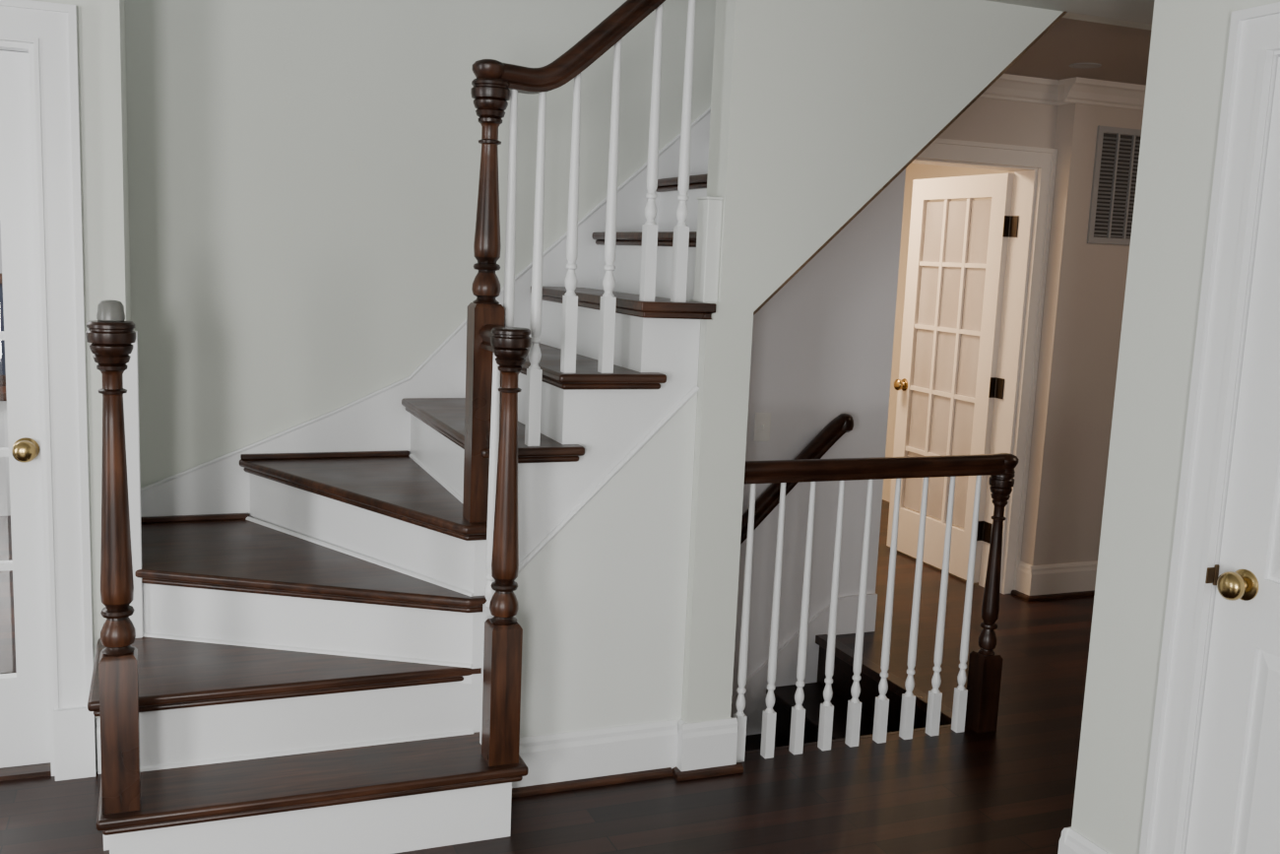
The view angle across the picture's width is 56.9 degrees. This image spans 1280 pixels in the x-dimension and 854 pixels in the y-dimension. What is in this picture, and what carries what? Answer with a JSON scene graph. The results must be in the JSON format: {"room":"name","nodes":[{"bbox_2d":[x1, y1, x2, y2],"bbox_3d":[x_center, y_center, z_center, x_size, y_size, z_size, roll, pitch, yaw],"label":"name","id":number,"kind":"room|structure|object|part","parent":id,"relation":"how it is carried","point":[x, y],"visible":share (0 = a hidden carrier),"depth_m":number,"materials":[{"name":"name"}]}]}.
{"room":"stair hall","nodes":[
{"label":"stair hall","id":0,"kind":"room"},
{"bbox_2d":[0,422,10,515],"bbox_3d":[-4.433,-0.519,4.151,4.880,2.600,3.550,-1,9,-22],"label":"wall","id":1,"kind":"structure","parent":0,"point":[5,501],"depth_m":6.49,"materials":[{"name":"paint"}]},
{"bbox_2d":[0,762,51,780],"bbox_3d":[-2.144,1.003,3.356,0.890,0.014,0.160,-1,9,-22],"label":"threshold","id":2,"kind":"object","parent":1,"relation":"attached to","point":[39,769],"depth_m":3.43,"materials":[{"name":"brown wood"}]},
{"bbox_2d":[32,0,130,770],"bbox_3d":[-1.605,-1.451,3.391,0.210,4.900,0.580,-1,9,-22],"label":"wall","id":3,"kind":"structure","parent":0,"point":[100,24],"depth_m":3.26,"materials":[{"name":"paint"}]},
{"bbox_2d":[96,717,101,773],"bbox_3d":[-1.544,0.933,3.480,0.100,0.166,0.018,-1,9,-22],"label":"baseboard","id":4,"kind":"structure","parent":3,"relation":"attached to","point":[97,719],"depth_m":3.46,"materials":[{"name":"paint"}]},
{"bbox_2d":[123,330,143,638],"bbox_3d":[-1.463,0.170,3.376,0.065,0.888,0.046,-1,9,-22],"label":"trim","id":5,"kind":"structure","parent":3,"relation":"attached to","point":[131,374],"depth_m":3.35,"materials":[{"name":"paint"}]},
{"bbox_2d":[125,0,905,735],"bbox_3d":[-0.421,-0.306,4.555,3.060,7.400,0.344,-1,9,-22],"label":"wall","id":6,"kind":"structure","parent":0,"point":[303,175],"depth_m":4.10,"materials":[{"name":"paint"}]},
{"bbox_2d":[140,106,710,516],"bbox_3d":[-0.397,-0.635,4.320,2.700,2.320,0.017,-1,9,-22],"label":"trim","id":7,"kind":"structure","parent":6,"relation":"attached to","point":[379,422],"depth_m":4.22,"materials":[{"name":"paint"}]},
{"bbox_2d":[753,412,770,441],"bbox_3d":[0.497,0.000,4.779,0.073,0.117,0.018,-1,9,-22],"label":"light switch","id":8,"kind":"object","parent":6,"relation":"attached to","point":[762,420],"visible":1,"depth_m":4.78,"materials":[{"name":"plastic"}]},
{"bbox_2d":[740,413,853,544],"bbox_3d":[0.372,0.446,4.749,1.025,1.006,0.113,-1,9,-22],"label":"wall handrail","id":9,"kind":"object","parent":6,"relation":"attached to","point":[821,443],"visible":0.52,"depth_m":4.77,"materials":[{"name":"brown wood"}]},
{"bbox_3d":[0.839,-0.018,4.841,0.076,0.075,0.076,-1,9,-22],"label":"rail knob","id":10,"kind":"part","parent":9,"relation":"part of","materials":[{"name":"brown wood"}]},
{"bbox_2d":[730,592,877,717],"bbox_3d":[0.279,1.387,4.918,1.540,1.326,0.018,-1,9,-22],"label":"trim","id":11,"kind":"structure","parent":6,"relation":"attached to","point":[847,612],"depth_m":5.01,"materials":[{"name":"paint"}]},
{"bbox_2d":[0,499,1094,853],"bbox_3d":[0.120,1.256,2.436,12.000,0.030,12.000,-1,9,-22],"label":"floor","id":12,"kind":"structure","parent":0,"point":[1009,789],"depth_m":3.57,"materials":[{"name":"brown wood"}]},
{"bbox_2d":[0,384,7,422],"bbox_3d":[-3.501,0.203,5.709,1.250,0.800,0.500,-1,9,-22],"label":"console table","id":13,"kind":"object","parent":12,"relation":"on","point":[3,391],"visible":0.02,"depth_m":5.63,"materials":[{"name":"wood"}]},
{"bbox_2d":[0,272,5,384],"bbox_3d":[-3.268,-0.477,5.760,0.440,0.550,0.025,-1,9,-22],"label":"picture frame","id":14,"kind":"object","parent":13,"relation":"on","point":[2,342],"visible":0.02,"depth_m":5.82,"materials":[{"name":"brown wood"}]},
{"bbox_2d":[87,173,716,853],"bbox_3d":[-0.287,-0.111,3.727,2.630,2.266,1.339,-1,9,-22],"label":"staircase","id":15,"kind":"structure","parent":12,"relation":"on","point":[309,663],"depth_m":3.34,"materials":[{"name":"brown wood"}]},
{"bbox_2d":[85,320,140,814],"bbox_3d":[-1.228,0.335,2.771,0.105,1.168,0.105,-1,9,-22],"label":"newel post","id":16,"kind":"object","parent":15,"relation":"on","point":[111,346],"visible":1,"depth_m":2.76,"materials":[{"name":"brown wood"}]},
{"bbox_2d":[96,299,125,320],"bbox_3d":[-1.202,-0.265,2.683,0.060,0.047,0.060,-1,9,-22],"label":"plastic cup","id":17,"kind":"object","parent":16,"relation":"on","point":[108,309],"visible":1,"depth_m":2.66,"materials":[{"name":"grey"}]},
{"bbox_3d":[-0.910,0.874,3.188,0.940,0.010,0.009,-1,9,-22],"label":"bead molding","id":18,"kind":"part","parent":15,"relation":"part of","materials":[{"name":"paint"}]},
{"bbox_3d":[-0.978,0.635,3.377,1.026,0.010,0.009,4,8,8],"label":"bead molding","id":19,"kind":"part","parent":15,"relation":"part of","materials":[{"name":"paint"}]},
{"bbox_3d":[-0.906,0.388,3.661,1.191,0.010,0.009,10,11,41],"label":"bead molding","id":20,"kind":"part","parent":15,"relation":"part of","materials":[{"name":"paint"}]},
{"bbox_3d":[-0.642,0.172,3.789,0.009,0.010,0.970,-1,9,-22],"label":"bead molding","id":21,"kind":"part","parent":15,"relation":"part of","materials":[{"name":"paint"}]},
{"bbox_2d":[462,0,696,766],"bbox_3d":[-0.080,-0.264,3.241,0.757,2.314,0.314,-1,9,-20],"label":"stair railing","id":22,"kind":"object","parent":15,"relation":"on","point":[497,351],"visible":1,"depth_m":3.20,"materials":[{"name":"brown wood"}]},
{"bbox_3d":[-0.420,-0.332,3.218,0.105,1.190,0.105,-1,9,-22],"label":"newel post","id":23,"kind":"part","parent":22,"relation":"part of","materials":[{"name":"brown wood"}]},
{"bbox_3d":[-0.374,-0.235,3.131,0.062,0.065,0.139,-1,9,-25],"label":"handrail","id":24,"kind":"part","parent":22,"relation":"part of","materials":[{"name":"brown wood"}]},
{"bbox_3d":[-0.355,0.321,3.122,0.105,1.168,0.105,-1,9,-22],"label":"newel post","id":25,"kind":"part","parent":22,"relation":"part of","materials":[{"name":"brown wood"}]},
{"bbox_3d":[-0.068,-1.163,3.224,0.726,0.530,0.062,-1,9,-22],"label":"handrail","id":26,"kind":"part","parent":22,"relation":"part of","materials":[{"name":"brown wood"}]},
{"bbox_2d":[732,452,1019,762],"bbox_3d":[0.762,0.572,3.854,1.044,0.966,0.084,-1,9,-22],"label":"balustrade","id":27,"kind":"object","parent":12,"relation":"on","point":[976,707],"visible":1,"depth_m":3.86,"materials":[{"name":"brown wood"}]},
{"bbox_3d":[0.758,0.129,3.780,0.994,0.067,0.062,-1,9,-22],"label":"handrail","id":28,"kind":"part","parent":27,"relation":"part of","materials":[{"name":"brown wood"}]},
{"bbox_3d":[1.199,0.596,4.034,0.082,0.905,0.082,-1,9,-22],"label":"newel post","id":29,"kind":"part","parent":27,"relation":"part of","materials":[{"name":"brown wood"}]},
{"bbox_2d":[512,0,1151,737],"bbox_3d":[2.038,-1.394,4.064,5.149,4.900,0.130,-1,9,-22],"label":"wall","id":30,"kind":"structure","parent":0,"point":[816,105],"depth_m":3.49,"materials":[{"name":"paint"}]},
{"bbox_2d":[517,384,699,573],"bbox_3d":[-0.123,0.181,3.415,0.621,0.605,0.011,-1,9,-22],"label":"trim","id":31,"kind":"structure","parent":30,"relation":"attached to","point":[694,390],"depth_m":3.42,"materials":[{"name":"paint"}]},
{"bbox_2d":[512,716,737,787],"bbox_3d":[-0.079,0.984,3.563,0.778,0.166,0.103,-1,9,-22],"label":"baseboard","id":32,"kind":"structure","parent":30,"relation":"attached to","point":[633,747],"depth_m":3.57,"materials":[{"name":"paint"}]},
{"bbox_2d":[511,763,743,797],"bbox_3d":[-0.062,1.060,3.547,0.796,0.021,0.074,-1,9,-22],"label":"trim","id":33,"kind":"structure","parent":30,"relation":"attached to","point":[679,775],"depth_m":3.56,"materials":[{"name":"brown wood"}]},
{"bbox_2d":[693,195,723,302],"bbox_3d":[0.196,-0.516,3.446,0.052,0.304,0.082,-1,9,-22],"label":"trim","id":34,"kind":"structure","parent":30,"relation":"attached to","point":[709,217],"depth_m":3.42,"materials":[{"name":"paint"}]},
{"bbox_2d":[744,634,952,753],"bbox_3d":[0.518,0.981,4.400,0.990,0.036,0.990,-1,9,-22],"label":"trim","id":35,"kind":"structure","parent":30,"relation":"attached to","point":[870,669],"depth_m":4.49,"materials":[{"name":"brown wood"}]},
{"bbox_2d":[753,11,1067,315],"bbox_3d":[0.818,-0.836,3.660,1.050,0.989,0.135,-1,9,-22],"label":"trim","id":36,"kind":"structure","parent":30,"relation":"attached to","point":[1037,38],"depth_m":3.60,"materials":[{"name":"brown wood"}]},
{"bbox_2d":[882,163,1014,528],"bbox_3d":[0.891,-0.641,6.882,2.400,2.500,3.050,-1,9,-22],"label":"wall","id":37,"kind":"structure","parent":0,"point":[982,206],"depth_m":7.40,"materials":[{"name":"paint"}]},
{"bbox_2d":[886,172,1019,582],"bbox_3d":[1.574,-0.269,6.112,0.099,2.020,0.840,-1,9,-22],"label":"door","id":38,"kind":"structure","parent":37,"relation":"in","point":[954,426],"depth_m":6.08,"materials":[{"name":"paint"}]},
{"bbox_3d":[1.419,-0.231,6.448,0.061,0.068,0.068,-1,9,-22],"label":"knob","id":39,"kind":"part","parent":38,"relation":"part of","materials":[{"name":"gold metal"}]},
{"bbox_3d":[1.508,-0.036,6.364,0.004,0.312,0.166,-1,9,-22],"label":"glass pane","id":40,"kind":"part","parent":38,"relation":"part of","materials":[{"name":"beige glass"}]},
{"bbox_3d":[1.494,0.294,6.412,0.004,0.312,0.166,-1,9,-22],"label":"glass pane","id":41,"kind":"part","parent":38,"relation":"part of","materials":[{"name":"beige glass"}]},
{"bbox_3d":[1.522,-0.366,6.316,0.004,0.312,0.166,-1,9,-22],"label":"glass pane","id":42,"kind":"part","parent":38,"relation":"part of","materials":[{"name":"glass"}]},
{"bbox_3d":[1.536,-0.696,6.267,0.004,0.312,0.166,-1,9,-22],"label":"glass pane","id":43,"kind":"part","parent":38,"relation":"part of","materials":[{"name":"glass"}]},
{"bbox_3d":[1.564,0.322,6.239,0.004,0.312,0.166,-1,9,-22],"label":"glass pane","id":44,"kind":"part","parent":38,"relation":"part of","materials":[{"name":"beige glass"}]},
{"bbox_3d":[1.550,-1.027,6.219,0.004,0.312,0.166,-1,9,-22],"label":"glass pane","id":45,"kind":"part","parent":38,"relation":"part of","materials":[{"name":"glass"}]},
{"bbox_3d":[1.578,-0.008,6.191,0.004,0.312,0.166,-1,9,-22],"label":"glass pane","id":46,"kind":"part","parent":38,"relation":"part of","materials":[{"name":"glass"}]},
{"bbox_3d":[1.592,-0.338,6.143,0.004,0.312,0.166,-1,9,-22],"label":"glass pane","id":47,"kind":"part","parent":38,"relation":"part of","materials":[{"name":"glass"}]},
{"bbox_3d":[1.620,-0.998,6.046,0.004,0.312,0.166,-1,9,-22],"label":"glass pane","id":48,"kind":"part","parent":38,"relation":"part of","materials":[{"name":"glass"}]},
{"bbox_3d":[1.633,0.351,6.067,0.004,0.312,0.166,-1,9,-22],"label":"glass pane","id":49,"kind":"part","parent":38,"relation":"part of","materials":[{"name":"glass"}]},
{"bbox_3d":[1.647,0.020,6.019,0.004,0.312,0.166,-1,9,-22],"label":"glass pane","id":50,"kind":"part","parent":38,"relation":"part of","materials":[{"name":"clear glass"}]},
{"bbox_3d":[1.661,-0.310,5.970,0.004,0.312,0.166,-1,9,-22],"label":"glass pane","id":51,"kind":"part","parent":38,"relation":"part of","materials":[{"name":"clear glass"}]},
{"bbox_3d":[1.676,-0.640,5.922,0.004,0.312,0.166,-1,9,-22],"label":"glass pane","id":52,"kind":"part","parent":38,"relation":"part of","materials":[{"name":"glass"}]},
{"bbox_3d":[1.690,-0.970,5.874,0.004,0.312,0.166,-1,9,-22],"label":"glass pane","id":53,"kind":"part","parent":38,"relation":"part of","materials":[{"name":"glass"}]},
{"bbox_2d":[910,137,1057,593],"bbox_3d":[1.439,-0.244,5.571,0.928,2.140,0.178,-1,9,-22],"label":"door frame","id":54,"kind":"structure","parent":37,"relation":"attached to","point":[1025,183],"depth_m":5.64,"materials":[{"name":"paint"}]},
{"bbox_2d":[1010,589,1094,601],"bbox_3d":[2.384,0.811,5.965,1.156,0.021,0.133,-1,9,-22],"label":"trim","id":55,"kind":"structure","parent":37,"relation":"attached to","point":[1013,592],"depth_m":5.76,"materials":[{"name":"brown wood"}]},
{"bbox_2d":[918,97,1143,589],"bbox_3d":[2.397,-0.430,5.879,3.160,2.500,0.267,-1,9,-22],"label":"wall","id":56,"kind":"structure","parent":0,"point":[1085,287],"depth_m":5.62,"materials":[{"name":"paint"}]},
{"bbox_2d":[1087,125,1141,245],"bbox_3d":[2.308,-1.130,5.576,0.430,0.535,0.014,-1,9,-22],"label":"air vent","id":57,"kind":"object","parent":56,"relation":"attached to","point":[1117,156],"visible":0.65,"depth_m":5.54,"materials":[{"name":"metal"}]},
{"bbox_2d":[985,0,1154,24],"bbox_3d":[1.030,-0.822,0.086,12.000,0.065,7.640,-1,9,-22],"label":"ceiling","id":58,"kind":"structure","parent":0,"point":[1136,11],"depth_m":3.65,"materials":[{"name":"paint"}]},
{"bbox_2d":[1004,17,1151,85],"bbox_3d":[2.594,-1.550,5.155,3.300,0.060,1.505,-1,9,-22],"label":"ceiling","id":59,"kind":"structure","parent":0,"point":[1122,52],"depth_m":4.72,"materials":[{"name":"paint"}]},
{"bbox_2d":[1069,63,1101,68],"bbox_3d":[1.877,-1.522,4.982,0.130,0.005,0.130,-1,9,-22],"label":"recessed light","id":60,"kind":"object","parent":59,"relation":"in","point":[1075,65],"visible":1,"depth_m":4.97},
{"bbox_2d":[1071,0,1279,853],"bbox_3d":[2.357,0.446,0.052,0.120,2.450,6.215,-1,9,-22],"label":"wall","id":61,"kind":"structure","parent":0,"point":[1189,38],"depth_m":2.77,"materials":[{"name":"paint"}]},
{"bbox_2d":[1057,826,1110,853],"bbox_3d":[1.192,1.127,2.957,0.138,0.166,0.266,-1,9,-22],"label":"baseboard","id":62,"kind":"structure","parent":61,"relation":"attached to","point":[1071,841],"depth_m":3.00,"materials":[{"name":"paint"}]},
{"bbox_2d":[1139,1,1279,853],"bbox_3d":[1.457,0.245,2.249,0.148,2.135,0.960,-1,9,-22],"label":"trim","id":63,"kind":"structure","parent":61,"relation":"attached to","point":[1253,45],"depth_m":2.59,"materials":[{"name":"paint"}]},
{"bbox_2d":[1185,57,1279,853],"bbox_3d":[1.409,0.290,2.238,0.096,2.021,0.773,-1,9,-22],"label":"door","id":64,"kind":"structure","parent":61,"relation":"in","point":[1235,808],"depth_m":2.53,"materials":[{"name":"paint"}]},
{"bbox_3d":[1.260,0.326,2.602,0.031,0.047,0.007,0,9,-16],"label":"strike plate","id":65,"kind":"part","parent":64,"relation":"part of","materials":[{"name":"brown metal"}]},
{"bbox_3d":[1.274,0.340,2.530,0.061,0.068,0.068,-1,9,-22],"label":"knob","id":66,"kind":"part","parent":64,"relation":"part of","materials":[{"name":"gold metal"}]},
{"bbox_3d":[-3.794,-1.380,2.268,4.690,4.900,0.119,-1,9,-22],"label":"wall","id":67,"kind":"structure","parent":0,"visible":0},
{"bbox_2d":[0,50,50,767],"bbox_3d":[-2.090,-0.003,3.180,0.856,2.028,0.101,-1,9,-22],"label":"door","id":68,"kind":"structure","parent":67,"relation":"in","point":[25,735],"depth_m":3.33,"materials":[{"name":"paint"}]},
{"bbox_3d":[-1.727,0.068,3.316,0.068,0.068,0.061,-1,9,-22],"label":"knob","id":69,"kind":"part","parent":68,"relation":"part of","materials":[{"name":"gold metal"}]},
{"bbox_2d":[0,0,96,780],"bbox_3d":[-2.082,-0.053,3.158,1.100,2.165,0.152,-1,9,-22],"label":"trim","id":70,"kind":"structure","parent":67,"relation":"attached to","point":[48,29],"depth_m":3.27,"materials":[{"name":"paint"}]},
{"bbox_3d":[0.239,2.230,4.460,1.700,2.470,1.091,-1,9,-22],"label":"wall","id":71,"kind":"structure","parent":0,"visible":0},
{"bbox_2d":[744,645,945,751],"bbox_3d":[0.272,1.596,4.410,1.453,1.200,1.005,-1,9,-22],"label":"staircase","id":72,"kind":"structure","parent":71,"relation":"attached to","point":[843,680],"depth_m":4.79,"materials":[{"name":"brown wood"}]},
{"bbox_3d":[3.604,0.248,1.769,2.200,2.450,8.500,-1,9,-22],"label":"wall","id":73,"kind":"structure","parent":0,"visible":0},
{"bbox_2d":[1015,560,1097,595],"bbox_3d":[1.949,0.758,5.700,2.160,0.166,0.320,-1,9,-22],"label":"baseboard","id":74,"kind":"structure","parent":73,"relation":"attached to","point":[1044,579],"depth_m":5.77,"materials":[{"name":"paint"}]},
{"bbox_2d":[979,73,1146,110],"bbox_3d":[2.022,-1.533,5.426,2.160,0.100,0.189,-1,9,-22],"label":"trim","id":75,"kind":"structure","parent":73,"relation":"attached to","point":[1007,87],"depth_m":5.39,"materials":[{"name":"paint"}]}
]}

